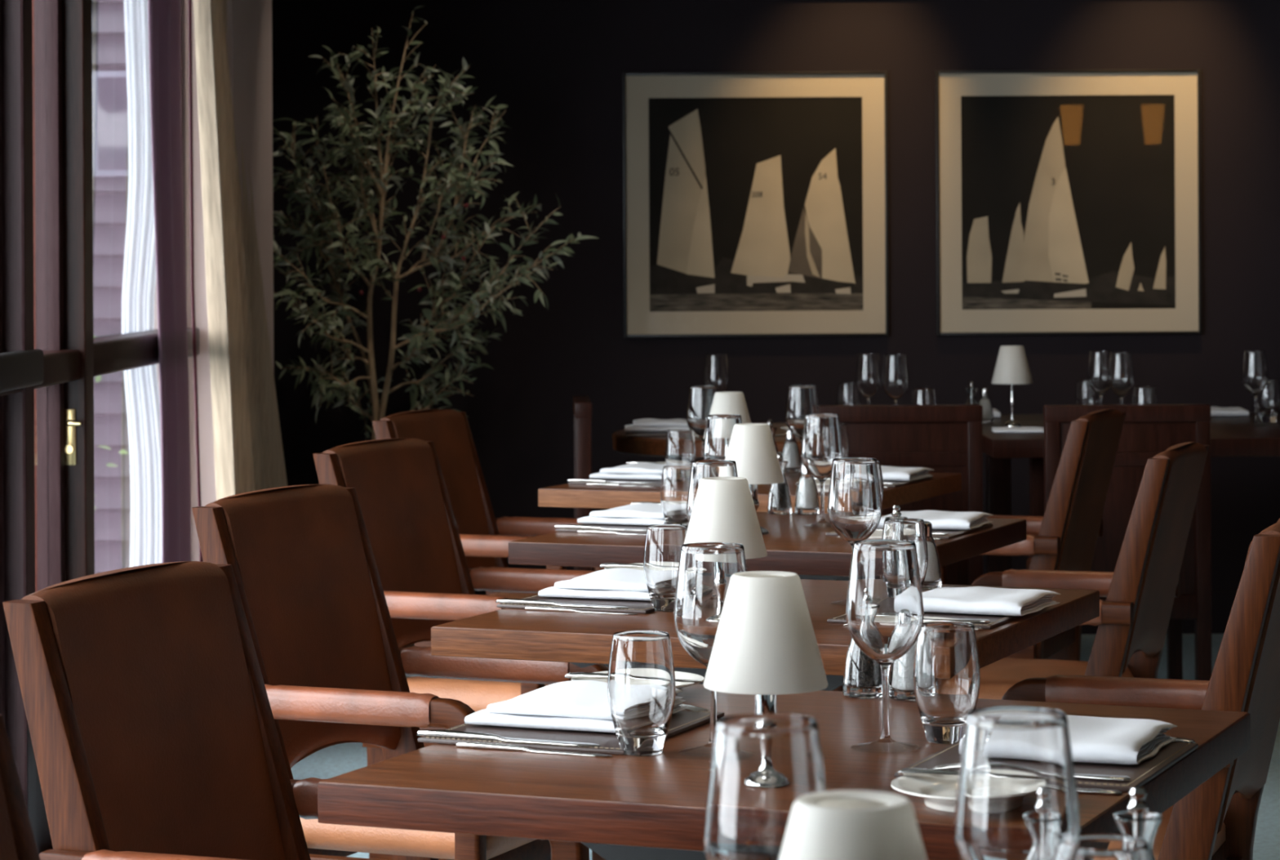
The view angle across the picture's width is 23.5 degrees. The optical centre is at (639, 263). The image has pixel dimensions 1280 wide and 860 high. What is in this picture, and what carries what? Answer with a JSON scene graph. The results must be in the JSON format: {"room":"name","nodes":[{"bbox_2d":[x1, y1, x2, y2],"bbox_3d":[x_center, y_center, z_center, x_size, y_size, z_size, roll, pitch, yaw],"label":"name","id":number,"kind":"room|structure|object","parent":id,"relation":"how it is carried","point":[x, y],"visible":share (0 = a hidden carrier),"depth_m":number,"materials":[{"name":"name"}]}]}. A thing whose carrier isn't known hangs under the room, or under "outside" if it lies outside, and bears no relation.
{"room":"restaurant dining room","nodes":[
{"label":"restaurant dining room","id":0,"kind":"room"},
{"bbox_2d":[147,0,287,562],"bbox_3d":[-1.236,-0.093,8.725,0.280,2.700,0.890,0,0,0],"label":"curtain","id":1,"kind":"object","parent":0,"point":[249,22],"depth_m":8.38,"materials":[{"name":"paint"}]},
{"bbox_2d":[0,0,36,844],"bbox_3d":[-1.224,0.017,5.925,0.092,2.360,0.090,0,0,0],"label":"window frame","id":2,"kind":"structure","parent":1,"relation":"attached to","point":[16,15],"depth_m":5.88,"materials":[{"name":"brown wood"}]},
{"bbox_2d":[0,0,43,723],"bbox_3d":[-1.220,0.017,5.375,0.110,2.360,1.250,0,0,0],"label":"window","id":3,"kind":"structure","parent":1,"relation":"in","point":[2,453],"depth_m":5.86,"materials":[{"name":"brown wood"}]},
{"bbox_2d":[31,0,37,591],"bbox_3d":[-1.277,0.017,6.495,0.029,2.360,0.050,0,0,0],"label":"trim","id":4,"kind":"structure","parent":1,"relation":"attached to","point":[33,1],"depth_m":6.47,"materials":[{"name":"brown wood"}]},
{"bbox_2d":[34,0,79,853],"bbox_3d":[-1.230,0.017,6.235,0.090,2.360,0.530,0,0,0],"label":"window","id":5,"kind":"structure","parent":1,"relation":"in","point":[61,366],"depth_m":6.45,"materials":[{"name":"brown wood"}]},
{"bbox_2d":[63,408,81,465],"bbox_3d":[-1.199,0.367,6.476,0.030,0.120,0.059,0,0,-28],"label":"door handle","id":6,"kind":"object","parent":5,"relation":"attached to","point":[70,423],"visible":1,"depth_m":6.49,"materials":[{"name":"gold metal"}]},
{"bbox_2d":[46,0,94,584],"bbox_3d":[-1.218,0.017,6.550,0.087,2.360,0.100,0,0,0],"label":"window frame","id":7,"kind":"structure","parent":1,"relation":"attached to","point":[77,45],"depth_m":6.50,"materials":[{"name":"brown wood"}]},
{"bbox_2d":[93,0,199,376],"bbox_3d":[-1.230,0.017,7.440,0.090,2.360,1.640,0,0,0],"label":"window","id":8,"kind":"structure","parent":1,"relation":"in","point":[113,353],"depth_m":7.31,"materials":[{"name":"brown wood"}]},
{"bbox_2d":[271,0,1279,595],"bbox_3d":[1.712,-0.109,10.375,6.175,2.700,0.150,0,0,0],"label":"wall","id":9,"kind":"structure","parent":0,"point":[558,67],"depth_m":10.30,"materials":[{"name":"black paint"}]},
{"bbox_2d":[622,71,888,337],"bbox_3d":[0.387,-0.198,10.286,0.886,0.886,0.024,0,0,0],"label":"framed picture","id":10,"kind":"object","parent":9,"relation":"attached to","point":[756,203],"visible":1,"depth_m":10.29,"materials":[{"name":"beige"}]},
{"bbox_2d":[648,97,862,311],"bbox_3d":[0.388,-0.199,10.290,0.735,0.735,0.004,0,0,0],"label":"print","id":11,"kind":"object","parent":10,"relation":"attached to","point":[755,204],"depth_m":10.29},
{"bbox_2d":[935,69,1202,335],"bbox_3d":[1.435,-0.205,10.286,0.886,0.886,0.024,0,0,0],"label":"framed picture","id":12,"kind":"object","parent":9,"relation":"attached to","point":[1068,202],"visible":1,"depth_m":10.29,"materials":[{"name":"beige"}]},
{"bbox_2d":[960,94,1175,309],"bbox_3d":[1.435,-0.206,10.290,0.735,0.735,0.004,0,0,0],"label":"print","id":13,"kind":"object","parent":12,"relation":"attached to","point":[1068,202],"depth_m":10.29},
{"bbox_2d":[1081,591,1236,634],"bbox_3d":[1.744,1.170,10.290,6.125,0.140,0.020,0,0,0],"label":"baseboard","id":14,"kind":"structure","parent":9,"relation":"attached to","point":[1222,602],"depth_m":10.28,"materials":[{"name":"black wood"}]},
{"bbox_2d":[290,633,1279,859],"bbox_3d":[1.707,1.266,3.650,6.200,0.050,13.300,0,0,0],"label":"floor","id":15,"kind":"structure","parent":0,"point":[335,760],"depth_m":7.66,"materials":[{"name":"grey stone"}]},
{"bbox_2d":[0,714,39,859],"bbox_3d":[-0.404,0.801,2.199,0.492,0.902,0.530,0,0,22],"label":"leather armchair","id":16,"kind":"object","parent":15,"relation":"on","point":[17,839],"visible":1,"depth_m":2.46,"materials":[{"name":"brown leather"}]},
{"bbox_2d":[2,560,589,859],"bbox_3d":[-0.378,0.801,3.439,0.492,0.902,0.530,0,0,21],"label":"leather armchair","id":17,"kind":"object","parent":15,"relation":"on","point":[153,732],"visible":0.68,"depth_m":3.48,"materials":[{"name":"brown leather"}]},
{"bbox_2d":[191,484,608,859],"bbox_3d":[-0.357,0.801,4.714,0.492,0.902,0.530,0,0,23],"label":"leather armchair","id":18,"kind":"object","parent":15,"relation":"on","point":[334,669],"visible":0.57,"depth_m":4.73,"materials":[{"name":"brown leather"}]},
{"bbox_2d":[272,5,599,647],"bbox_3d":[-0.657,0.225,9.491,1.066,2.060,0.547,0,0,-3],"label":"tree","id":19,"kind":"object","parent":15,"relation":"on","point":[454,181],"visible":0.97,"depth_m":9.49,"materials":[{"name":"green plant"}]},
{"bbox_2d":[312,437,608,859],"bbox_3d":[-0.315,0.801,6.016,0.492,0.902,0.530,0,0,23],"label":"leather armchair","id":20,"kind":"object","parent":15,"relation":"on","point":[427,580],"visible":0.48,"depth_m":6.06,"materials":[{"name":"brown leather"}]},
{"bbox_2d":[372,408,581,646],"bbox_3d":[-0.312,0.801,7.264,0.492,0.902,0.530,0,0,21],"label":"leather armchair","id":21,"kind":"object","parent":15,"relation":"on","point":[485,538],"visible":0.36,"depth_m":7.41,"materials":[{"name":"brown leather"}]},
{"bbox_2d":[573,395,604,571],"bbox_3d":[0.053,0.804,8.137,0.452,0.892,0.412,0,0,-2],"label":"chair","id":22,"kind":"object","parent":15,"relation":"on","point":[582,405],"visible":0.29,"depth_m":7.92,"materials":[{"name":"brown wood"}]},
{"bbox_2d":[612,422,800,458],"bbox_3d":[0.405,0.858,8.550,0.960,0.780,0.960,0,0,0],"label":"round table","id":23,"kind":"object","parent":15,"relation":"on","point":[655,446],"visible":0.08,"depth_m":8.28,"materials":[{"name":"brown wood"}]},
{"bbox_2d":[626,431,695,436],"bbox_3d":[0.080,0.466,8.473,0.235,0.005,0.285,0,0,0],"label":"placemat","id":24,"kind":"object","parent":23,"relation":"on","point":[633,433],"visible":0.27,"depth_m":8.38,"materials":[{"name":"grey"}]},
{"bbox_2d":[624,417,689,431],"bbox_3d":[0.049,0.448,8.545,0.183,0.028,0.192,0,0,0],"label":"folded napkin","id":25,"kind":"object","parent":24,"relation":"on","point":[646,424],"visible":0.93,"depth_m":8.46,"materials":[{"name":"white fabric"}]},
{"bbox_2d":[702,353,728,391],"bbox_3d":[0.216,0.362,8.700,0.074,0.212,0.074,0,0,-4],"label":"wine glass","id":26,"kind":"object","parent":23,"relation":"on","point":[716,372],"visible":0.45,"depth_m":8.67,"materials":[{"name":"clear glass"}]},
{"bbox_2d":[836,382,860,404],"bbox_3d":[0.602,0.406,8.860,0.070,0.121,0.070,0,0,0],"label":"water tumbler","id":27,"kind":"object","parent":23,"relation":"on","point":[848,393],"visible":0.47,"depth_m":8.83,"materials":[{"name":"clear glass"}]},
{"bbox_2d":[855,352,881,404],"bbox_3d":[0.647,0.360,8.700,0.074,0.212,0.074,0,0,-4],"label":"wine glass","id":28,"kind":"object","parent":23,"relation":"on","point":[868,372],"visible":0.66,"depth_m":8.67,"materials":[{"name":"clear glass"}]},
{"bbox_2d":[882,354,908,404],"bbox_3d":[0.714,0.359,8.580,0.074,0.212,0.074,0,0,45],"label":"wine glass","id":29,"kind":"object","parent":23,"relation":"on","point":[895,375],"visible":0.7,"depth_m":8.55,"materials":[{"name":"clear glass"}]},
{"bbox_2d":[537,471,961,513],"bbox_3d":[0.269,0.874,7.062,0.750,0.750,0.772,0,0,23],"label":"dining table","id":30,"kind":"object","parent":15,"relation":"on","point":[570,495],"visible":0.23,"depth_m":6.83,"materials":[{"name":"brown wood"}]},
{"bbox_2d":[568,478,661,486],"bbox_3d":[0.000,0.497,7.056,0.235,0.005,0.285,0,0,23],"label":"placemat","id":31,"kind":"object","parent":30,"relation":"on","point":[655,482],"visible":0.3,"depth_m":6.96,"materials":[{"name":"grey"}]},
{"bbox_2d":[589,462,666,479],"bbox_3d":[0.002,0.479,7.103,0.183,0.028,0.192,0,0,22],"label":"folded napkin","id":32,"kind":"object","parent":31,"relation":"on","point":[639,470],"visible":0.8,"depth_m":7.03,"materials":[{"name":"white fabric"}]},
{"bbox_2d":[665,428,695,465],"bbox_3d":[0.092,0.438,6.977,0.070,0.121,0.070,0,0,0],"label":"water tumbler","id":33,"kind":"object","parent":31,"relation":"on","point":[680,446],"visible":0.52,"depth_m":6.95,"materials":[{"name":"clear glass"}]},
{"bbox_2d":[686,385,717,459],"bbox_3d":[0.149,0.393,7.190,0.080,0.212,0.080,0,0,-31],"label":"wine glass","id":34,"kind":"object","parent":30,"relation":"on","point":[700,397],"visible":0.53,"depth_m":7.16,"materials":[{"name":"clear glass"}]},
{"bbox_2d":[703,391,751,438],"bbox_3d":[0.206,0.397,7.083,0.119,0.202,0.119,0,0,0],"label":"table lamp","id":35,"kind":"object","parent":30,"relation":"on","point":[723,402],"visible":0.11,"depth_m":7.05,"materials":[{"name":"white fabric"}]},
{"bbox_2d":[782,429,800,472],"bbox_3d":[0.360,0.446,7.321,0.049,0.103,0.049,0,0,0],"label":"salt shaker","id":36,"kind":"object","parent":30,"relation":"on","point":[791,453],"visible":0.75,"depth_m":7.30,"materials":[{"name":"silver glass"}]},
{"bbox_2d":[785,384,818,476],"bbox_3d":[0.381,0.391,7.197,0.080,0.212,0.080,0,0,-3],"label":"wine glass","id":37,"kind":"object","parent":30,"relation":"on","point":[802,399],"visible":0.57,"depth_m":7.17,"materials":[{"name":"clear glass"}]},
{"bbox_2d":[795,476,933,487],"bbox_3d":[0.512,0.494,6.990,0.235,0.005,0.285,0,0,23],"label":"placemat","id":38,"kind":"object","parent":30,"relation":"on","point":[897,483],"visible":0.27,"depth_m":6.93,"materials":[{"name":"grey fabric"}]},
{"bbox_2d":[880,465,933,480],"bbox_3d":[0.559,0.478,7.025,0.186,0.024,0.190,0,0,23],"label":"folded napkin","id":39,"kind":"object","parent":38,"relation":"on","point":[889,473],"visible":0.47,"depth_m":6.96,"materials":[{"name":"white fabric"}]},
{"bbox_2d":[431,578,1099,691],"bbox_3d":[0.207,0.874,4.461,0.750,0.750,0.772,0,0,23],"label":"dining table","id":40,"kind":"object","parent":15,"relation":"on","point":[581,639],"visible":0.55,"depth_m":4.24,"materials":[{"name":"brown wood"}]},
{"bbox_2d":[497,594,654,613],"bbox_3d":[-0.046,0.497,4.558,0.235,0.005,0.285,0,0,23],"label":"placemat","id":41,"kind":"object","parent":40,"relation":"on","point":[634,606],"visible":0.46,"depth_m":4.47,"materials":[{"name":"grey fabric"}]},
{"bbox_2d":[495,598,628,608],"bbox_3d":[-0.113,0.491,4.445,0.210,0.006,0.018,0,0,23],"label":"table knife","id":42,"kind":"object","parent":41,"relation":"on","point":[500,600],"visible":1,"depth_m":4.45,"materials":[{"name":"silver metal"}]},
{"bbox_2d":[537,568,650,599],"bbox_3d":[-0.034,0.479,4.602,0.183,0.028,0.192,0,0,21],"label":"folded napkin","id":43,"kind":"object","parent":41,"relation":"on","point":[611,583],"visible":0.77,"depth_m":4.53,"materials":[{"name":"white fabric"}]},
{"bbox_2d":[643,524,687,611],"bbox_3d":[0.040,0.439,4.424,0.070,0.121,0.070,0,0,0],"label":"water tumbler","id":44,"kind":"object","parent":40,"relation":"on","point":[664,543],"visible":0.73,"depth_m":4.40,"materials":[{"name":"clear glass"}]},
{"bbox_2d":[686,459,737,523],"bbox_3d":[0.108,0.393,4.461,0.080,0.212,0.080,0,0,34],"label":"wine glass","id":45,"kind":"object","parent":40,"relation":"on","point":[700,468],"visible":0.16,"depth_m":4.44,"materials":[{"name":"clear glass"}]},
{"bbox_2d":[684,476,767,559],"bbox_3d":[0.116,0.398,4.247,0.119,0.202,0.119,0,0,0],"label":"table lamp","id":46,"kind":"object","parent":40,"relation":"on","point":[723,510],"visible":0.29,"depth_m":4.21,"materials":[{"name":"white fabric"}]},
{"bbox_2d":[827,457,882,605],"bbox_3d":[0.314,0.392,4.494,0.080,0.212,0.080,0,0,-6],"label":"wine glass","id":47,"kind":"object","parent":40,"relation":"on","point":[855,508],"visible":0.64,"depth_m":4.46,"materials":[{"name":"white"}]},
{"bbox_2d":[826,611,1026,628],"bbox_3d":[0.423,0.494,4.351,0.235,0.005,0.285,0,0,23],"label":"placemat","id":48,"kind":"object","parent":40,"relation":"on","point":[995,620],"visible":0.25,"depth_m":4.27,"materials":[{"name":"grey"}]},
{"bbox_2d":[881,517,928,590],"bbox_3d":[0.388,0.437,4.509,0.070,0.121,0.070,0,0,0],"label":"water tumbler","id":49,"kind":"object","parent":48,"relation":"on","point":[898,528],"visible":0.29,"depth_m":4.49,"materials":[{"name":"clear glass"}]},
{"bbox_2d":[921,586,1061,615],"bbox_3d":[0.486,0.478,4.376,0.186,0.024,0.190,0,0,25],"label":"folded napkin","id":50,"kind":"object","parent":48,"relation":"on","point":[982,600],"visible":0.87,"depth_m":4.32,"materials":[{"name":"white fabric"}]},
{"bbox_2d":[922,520,941,589],"bbox_3d":[0.437,0.446,4.705,0.049,0.103,0.049,0,0,0],"label":"salt shaker","id":51,"kind":"object","parent":40,"relation":"on","point":[933,575],"visible":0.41,"depth_m":4.69,"materials":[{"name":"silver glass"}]},
{"bbox_2d":[508,511,1026,580],"bbox_3d":[0.258,0.874,5.752,0.750,0.750,0.772,0,0,23],"label":"dining table","id":52,"kind":"object","parent":15,"relation":"on","point":[806,551],"visible":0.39,"depth_m":5.51,"materials":[{"name":"brown wood"}]},
{"bbox_2d":[555,523,648,533],"bbox_3d":[0.004,0.497,5.827,0.235,0.005,0.285,0,0,23],"label":"placemat","id":53,"kind":"object","parent":52,"relation":"on","point":[610,526],"visible":0.29,"depth_m":5.74,"materials":[{"name":"grey"}]},
{"bbox_2d":[577,502,666,524],"bbox_3d":[0.002,0.479,5.881,0.183,0.028,0.192,0,0,25],"label":"folded napkin","id":54,"kind":"object","parent":53,"relation":"on","point":[639,513],"visible":0.84,"depth_m":5.81,"materials":[{"name":"white fabric"}]},
{"bbox_2d":[660,465,691,528],"bbox_3d":[0.073,0.439,5.720,0.070,0.121,0.070,0,0,0],"label":"water tumbler","id":55,"kind":"object","parent":53,"relation":"on","point":[675,479],"visible":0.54,"depth_m":5.69,"materials":[{"name":"clear glass"}]},
{"bbox_2d":[703,413,742,459],"bbox_3d":[0.160,0.393,5.811,0.080,0.212,0.080,0,0,-32],"label":"wine glass","id":56,"kind":"object","parent":52,"relation":"on","point":[719,427],"visible":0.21,"depth_m":5.78,"materials":[{"name":"clear glass"}]},
{"bbox_2d":[724,422,784,533],"bbox_3d":[0.207,0.397,5.673,0.119,0.202,0.119,0,0,0],"label":"table lamp","id":57,"kind":"object","parent":52,"relation":"on","point":[752,446],"visible":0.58,"depth_m":5.64,"materials":[{"name":"white fabric"}]},
{"bbox_2d":[767,451,791,514],"bbox_3d":[0.278,0.436,6.111,0.049,0.124,0.049,0,0,28],"label":"pepper mill","id":58,"kind":"object","parent":52,"relation":"on","point":[780,502],"visible":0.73,"depth_m":6.09,"materials":[{"name":"clear glass"}]},
{"bbox_2d":[795,463,819,515],"bbox_3d":[0.332,0.446,6.103,0.049,0.103,0.049,0,0,0],"label":"salt shaker","id":59,"kind":"object","parent":52,"relation":"on","point":[806,497],"visible":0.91,"depth_m":6.08,"materials":[{"name":"silver metal"}]},
{"bbox_2d":[800,413,843,525],"bbox_3d":[0.345,0.392,5.818,0.080,0.212,0.080,0,0,17],"label":"wine glass","id":60,"kind":"object","parent":52,"relation":"on","point":[822,442],"visible":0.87,"depth_m":5.79,"materials":[{"name":"clear glass"}]},
{"bbox_2d":[826,523,992,538],"bbox_3d":[0.503,0.494,5.711,0.235,0.005,0.285,0,0,23],"label":"placemat","id":61,"kind":"object","parent":52,"relation":"on","point":[953,532],"visible":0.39,"depth_m":5.63,"materials":[{"name":"grey"}]},
{"bbox_2d":[877,510,992,529],"bbox_3d":[0.552,0.478,5.751,0.186,0.024,0.190,0,0,20],"label":"folded napkin","id":62,"kind":"object","parent":61,"relation":"on","point":[940,519],"visible":0.68,"depth_m":5.70,"materials":[{"name":"white fabric"}]},
{"bbox_2d":[317,684,1250,859],"bbox_3d":[0.184,0.874,3.189,0.750,0.750,0.772,0,0,23],"label":"dining table","id":63,"kind":"object","parent":15,"relation":"on","point":[619,806],"visible":0.53,"depth_m":2.99,"materials":[{"name":"brown wood"}]},
{"bbox_2d":[455,742,613,756],"bbox_3d":[-0.109,0.497,3.150,0.178,0.005,0.014,0,0,24],"label":"table knife","id":64,"kind":"object","parent":63,"relation":"on","point":[473,744],"visible":1,"depth_m":3.15,"materials":[{"name":"silver metal"}]},
{"bbox_2d":[417,710,724,754],"bbox_3d":[-0.070,0.497,3.299,0.235,0.005,0.285,0,0,23],"label":"placemat","id":65,"kind":"object","parent":63,"relation":"on","point":[681,721],"visible":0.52,"depth_m":3.23,"materials":[{"name":"grey"}]},
{"bbox_2d":[416,728,600,746],"bbox_3d":[-0.137,0.491,3.186,0.210,0.006,0.018,0,0,23],"label":"table knife","id":66,"kind":"object","parent":65,"relation":"on","point":[444,733],"visible":1,"depth_m":3.19,"materials":[{"name":"silver metal"}]},
{"bbox_2d":[464,680,686,732],"bbox_3d":[-0.069,0.479,3.339,0.183,0.028,0.192,0,0,23],"label":"folded napkin","id":67,"kind":"object","parent":65,"relation":"on","point":[574,704],"visible":0.8,"depth_m":3.27,"materials":[{"name":"white fabric"}]},
{"bbox_2d":[571,671,704,695],"bbox_3d":[-0.003,0.490,3.558,0.154,0.019,0.154,0,0,0],"label":"plate","id":68,"kind":"object","parent":63,"relation":"on","point":[678,674],"visible":0.1,"depth_m":3.58,"materials":[{"name":"white ceramic"}]},
{"bbox_2d":[607,630,675,755],"bbox_3d":[0.002,0.439,3.137,0.070,0.121,0.070,0,0,0],"label":"water tumbler","id":69,"kind":"object","parent":63,"relation":"on","point":[641,677],"visible":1,"depth_m":3.11,"materials":[{"name":"clear glass"}]},
{"bbox_2d":[673,542,746,757],"bbox_3d":[0.075,0.393,3.133,0.080,0.212,0.080,0,0,29],"label":"wine glass","id":70,"kind":"object","parent":63,"relation":"on","point":[705,569],"visible":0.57,"depth_m":3.10,"materials":[{"name":"clear glass"}]},
{"bbox_2d":[703,570,827,713],"bbox_3d":[0.120,0.398,2.936,0.119,0.202,0.119,0,0,0],"label":"table lamp","id":71,"kind":"object","parent":63,"relation":"on","point":[765,646],"visible":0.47,"depth_m":2.90,"materials":[{"name":"white fabric"}]},
{"bbox_2d":[842,636,882,698],"bbox_3d":[0.258,0.436,3.536,0.049,0.124,0.049,0,0,28],"label":"pepper mill","id":72,"kind":"object","parent":63,"relation":"on","point":[862,677],"visible":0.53,"depth_m":3.52,"materials":[{"name":"clear glass"}]},
{"bbox_2d":[845,538,924,752],"bbox_3d":[0.252,0.392,3.156,0.080,0.212,0.080,0,0,3],"label":"wine glass","id":73,"kind":"object","parent":63,"relation":"on","point":[885,611],"visible":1,"depth_m":3.13,"materials":[{"name":"clear glass"}]},
{"bbox_2d":[888,642,915,701],"bbox_3d":[0.309,0.446,3.514,0.049,0.103,0.049,0,0,0],"label":"salt shaker","id":74,"kind":"object","parent":63,"relation":"on","point":[901,687],"visible":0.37,"depth_m":3.49,"materials":[{"name":"clear glass"}]},
{"bbox_2d":[890,769,959,812],"bbox_3d":[0.308,0.489,2.827,0.154,0.019,0.154,0,0,0],"label":"plate","id":75,"kind":"object","parent":63,"relation":"on","point":[938,793],"visible":0.34,"depth_m":2.85,"materials":[{"name":"white ceramic"}]},
{"bbox_2d":[898,767,959,777],"bbox_3d":[0.321,0.475,2.852,0.165,0.006,0.018,0,0,19],"label":"butter knife","id":76,"kind":"object","parent":75,"relation":"on","point":[922,771],"visible":0.3,"depth_m":2.86,"materials":[{"name":"silver metal"}]},
{"bbox_2d":[913,621,980,743],"bbox_3d":[0.320,0.437,3.201,0.070,0.121,0.070,0,0,0],"label":"water tumbler","id":77,"kind":"object","parent":63,"relation":"on","point":[947,672],"visible":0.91,"depth_m":3.18,"materials":[{"name":"clear glass"}]},
{"bbox_2d":[894,740,1198,791],"bbox_3d":[0.410,0.495,3.064,0.235,0.005,0.285,0,0,23],"label":"placemat","id":78,"kind":"object","parent":63,"relation":"on","point":[1171,753],"visible":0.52,"depth_m":3.01,"materials":[{"name":"grey"}]},
{"bbox_2d":[933,762,1130,781],"bbox_3d":[0.376,0.488,2.956,0.195,0.008,0.024,0,0,23],"label":"fork","id":79,"kind":"object","parent":78,"relation":"on","point":[1094,776],"visible":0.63,"depth_m":2.93,"materials":[{"name":"silver metal"}]},
{"bbox_2d":[958,715,1177,764],"bbox_3d":[0.436,0.478,3.110,0.186,0.024,0.190,0,0,22],"label":"folded napkin","id":80,"kind":"object","parent":78,"relation":"on","point":[1118,740],"visible":0.48,"depth_m":3.06,"materials":[{"name":"white fabric"}]},
{"bbox_2d":[818,404,982,585],"bbox_3d":[0.652,0.800,7.894,0.412,0.892,0.452,0,0,0],"label":"chair","id":81,"kind":"object","parent":15,"relation":"on","point":[947,437],"visible":0.24,"depth_m":7.68,"materials":[{"name":"brown leather"}]},
{"bbox_2d":[888,408,1125,693],"bbox_3d":[0.860,0.794,7.234,0.492,0.902,0.530,0,0,20],"label":"leather armchair","id":82,"kind":"object","parent":15,"relation":"on","point":[1064,538],"visible":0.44,"depth_m":7.10,"materials":[{"name":"brown leather"}]},
{"bbox_2d":[971,441,1208,699],"bbox_3d":[0.811,0.795,5.894,0.492,0.902,0.530,0,0,20],"label":"leather armchair","id":83,"kind":"object","parent":15,"relation":"on","point":[1133,620],"visible":0.47,"depth_m":5.81,"materials":[{"name":"brown leather"}]},
{"bbox_2d":[1026,404,1211,679],"bbox_3d":[1.213,0.797,7.844,0.412,0.892,0.452,0,0,0],"label":"chair","id":84,"kind":"object","parent":15,"relation":"on","point":[1148,430],"visible":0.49,"depth_m":7.62,"materials":[{"name":"brown leather"}]},
{"bbox_2d":[982,412,1279,573],"bbox_3d":[1.810,0.850,8.795,1.750,0.780,1.350,0,0,0],"label":"table","id":85,"kind":"object","parent":15,"relation":"on","point":[1229,437],"visible":0.36,"depth_m":8.31,"materials":[{"name":"brown wood"}]},
{"bbox_2d":[991,345,1032,426],"bbox_3d":[1.057,0.348,8.720,0.117,0.231,0.117,0,0,0],"label":"table lamp","id":86,"kind":"object","parent":85,"relation":"on","point":[1011,367],"visible":0.94,"depth_m":8.69,"materials":[{"name":"white fabric"}]},
{"bbox_2d":[1075,379,1099,404],"bbox_3d":[1.312,0.402,9.000,0.070,0.121,0.070,0,0,0],"label":"water tumbler","id":87,"kind":"object","parent":85,"relation":"on","point":[1085,394],"visible":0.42,"depth_m":8.97,"materials":[{"name":"clear glass"}]},
{"bbox_2d":[1087,350,1111,404],"bbox_3d":[1.320,0.356,8.800,0.074,0.212,0.074,0,0,4],"label":"wine glass","id":88,"kind":"object","parent":85,"relation":"on","point":[1099,360],"visible":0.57,"depth_m":8.77,"materials":[{"name":"clear glass"}]},
{"bbox_2d":[1107,351,1134,404],"bbox_3d":[1.357,0.356,8.660,0.074,0.212,0.074,0,0,-4],"label":"wine glass","id":89,"kind":"object","parent":85,"relation":"on","point":[1121,378],"visible":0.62,"depth_m":8.63,"materials":[{"name":"clear glass"}]},
{"bbox_2d":[1132,386,1157,404],"bbox_3d":[1.397,0.401,8.500,0.070,0.121,0.070,0,0,0],"label":"water tumbler","id":90,"kind":"object","parent":85,"relation":"on","point":[1141,394],"visible":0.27,"depth_m":8.47,"materials":[{"name":"clear glass"}]},
{"bbox_2d":[1241,350,1268,426],"bbox_3d":[1.747,0.354,8.720,0.074,0.212,0.074,0,0,-4],"label":"wine glass","id":91,"kind":"object","parent":85,"relation":"on","point":[1255,375],"visible":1,"depth_m":8.69,"materials":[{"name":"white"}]},
{"bbox_2d":[1256,379,1279,422],"bbox_3d":[1.822,0.399,8.900,0.070,0.121,0.070,0,0,0],"label":"water tumbler","id":92,"kind":"object","parent":85,"relation":"on","point":[1268,401],"visible":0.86,"depth_m":8.87,"materials":[{"name":"clear glass"}]},
{"bbox_2d":[1001,518,1279,859],"bbox_3d":[0.689,0.795,4.314,0.492,0.902,0.530,0,0,20],"label":"leather armchair","id":93,"kind":"object","parent":15,"relation":"on","point":[1217,820],"visible":0.38,"depth_m":4.21,"materials":[{"name":"brown wood"}]},
{"bbox_3d":[0.176,0.874,1.989,0.750,0.750,0.772,0,0,23],"label":"dining table","id":94,"kind":"object","parent":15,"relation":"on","visible":0},
{"bbox_2d":[703,712,826,859],"bbox_3d":[0.080,0.393,1.930,0.080,0.212,0.080,0,0,4],"label":"wine glass","id":95,"kind":"object","parent":94,"relation":"on","point":[762,763],"visible":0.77,"depth_m":1.90,"materials":[{"name":"clear glass"}]},
{"bbox_2d":[778,790,926,859],"bbox_3d":[0.118,0.398,1.700,0.119,0.202,0.119,0,0,0],"label":"table lamp","id":96,"kind":"object","parent":94,"relation":"on","point":[835,824],"visible":1,"depth_m":1.67,"materials":[{"name":"white fabric"}]},
{"bbox_2d":[953,706,1080,859],"bbox_3d":[0.240,0.392,1.955,0.080,0.212,0.080,0,0,-4],"label":"wine glass","id":97,"kind":"object","parent":94,"relation":"on","point":[1016,797],"visible":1,"depth_m":1.92,"materials":[{"name":"clear glass"}]},
{"bbox_2d":[1075,833,1151,859],"bbox_3d":[0.302,0.437,2.000,0.070,0.121,0.070,0,0,0],"label":"water tumbler","id":98,"kind":"object","parent":94,"relation":"on","point":[1091,846],"visible":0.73,"depth_m":2.01,"materials":[{"name":"clear glass"}]},
{"bbox_2d":[1112,786,1163,859],"bbox_3d":[0.355,0.435,2.190,0.049,0.124,0.049,0,0,-6],"label":"pepper mill","id":99,"kind":"object","parent":94,"relation":"on","point":[1137,820],"visible":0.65,"depth_m":2.18,"materials":[{"name":"clear glass"}]},
{"bbox_3d":[-1.287,-1.303,4.675,0.240,0.280,7.210,0,0,0],"label":"trim","id":100,"kind":"structure","parent":0,"visible":0},
{"bbox_2d":[121,0,162,566],"bbox_3d":[-1.316,-0.013,8.119,0.126,2.500,0.026,0,0,0],"label":"drape","id":101,"kind":"object","parent":100,"relation":"hanging from","point":[139,282],"visible":0.62,"depth_m":8.12,"materials":[{"name":"white fabric"}]},
{"label":"outside","id":102,"kind":"structure","parent":0,"visible":0},
{"bbox_3d":[-7.693,1.362,10.000,12.600,0.100,32.000,0,0,0],"label":"ground","id":103,"kind":"structure","parent":102,"visible":0},
{"bbox_2d":[91,0,130,572],"bbox_3d":[-3.455,-0.881,12.600,4.100,4.300,1.000,0,0,0],"label":"neighbouring house","id":104,"kind":"structure","parent":103,"relation":"on","point":[110,142],"depth_m":12.59,"materials":[{"name":"purple wood"}]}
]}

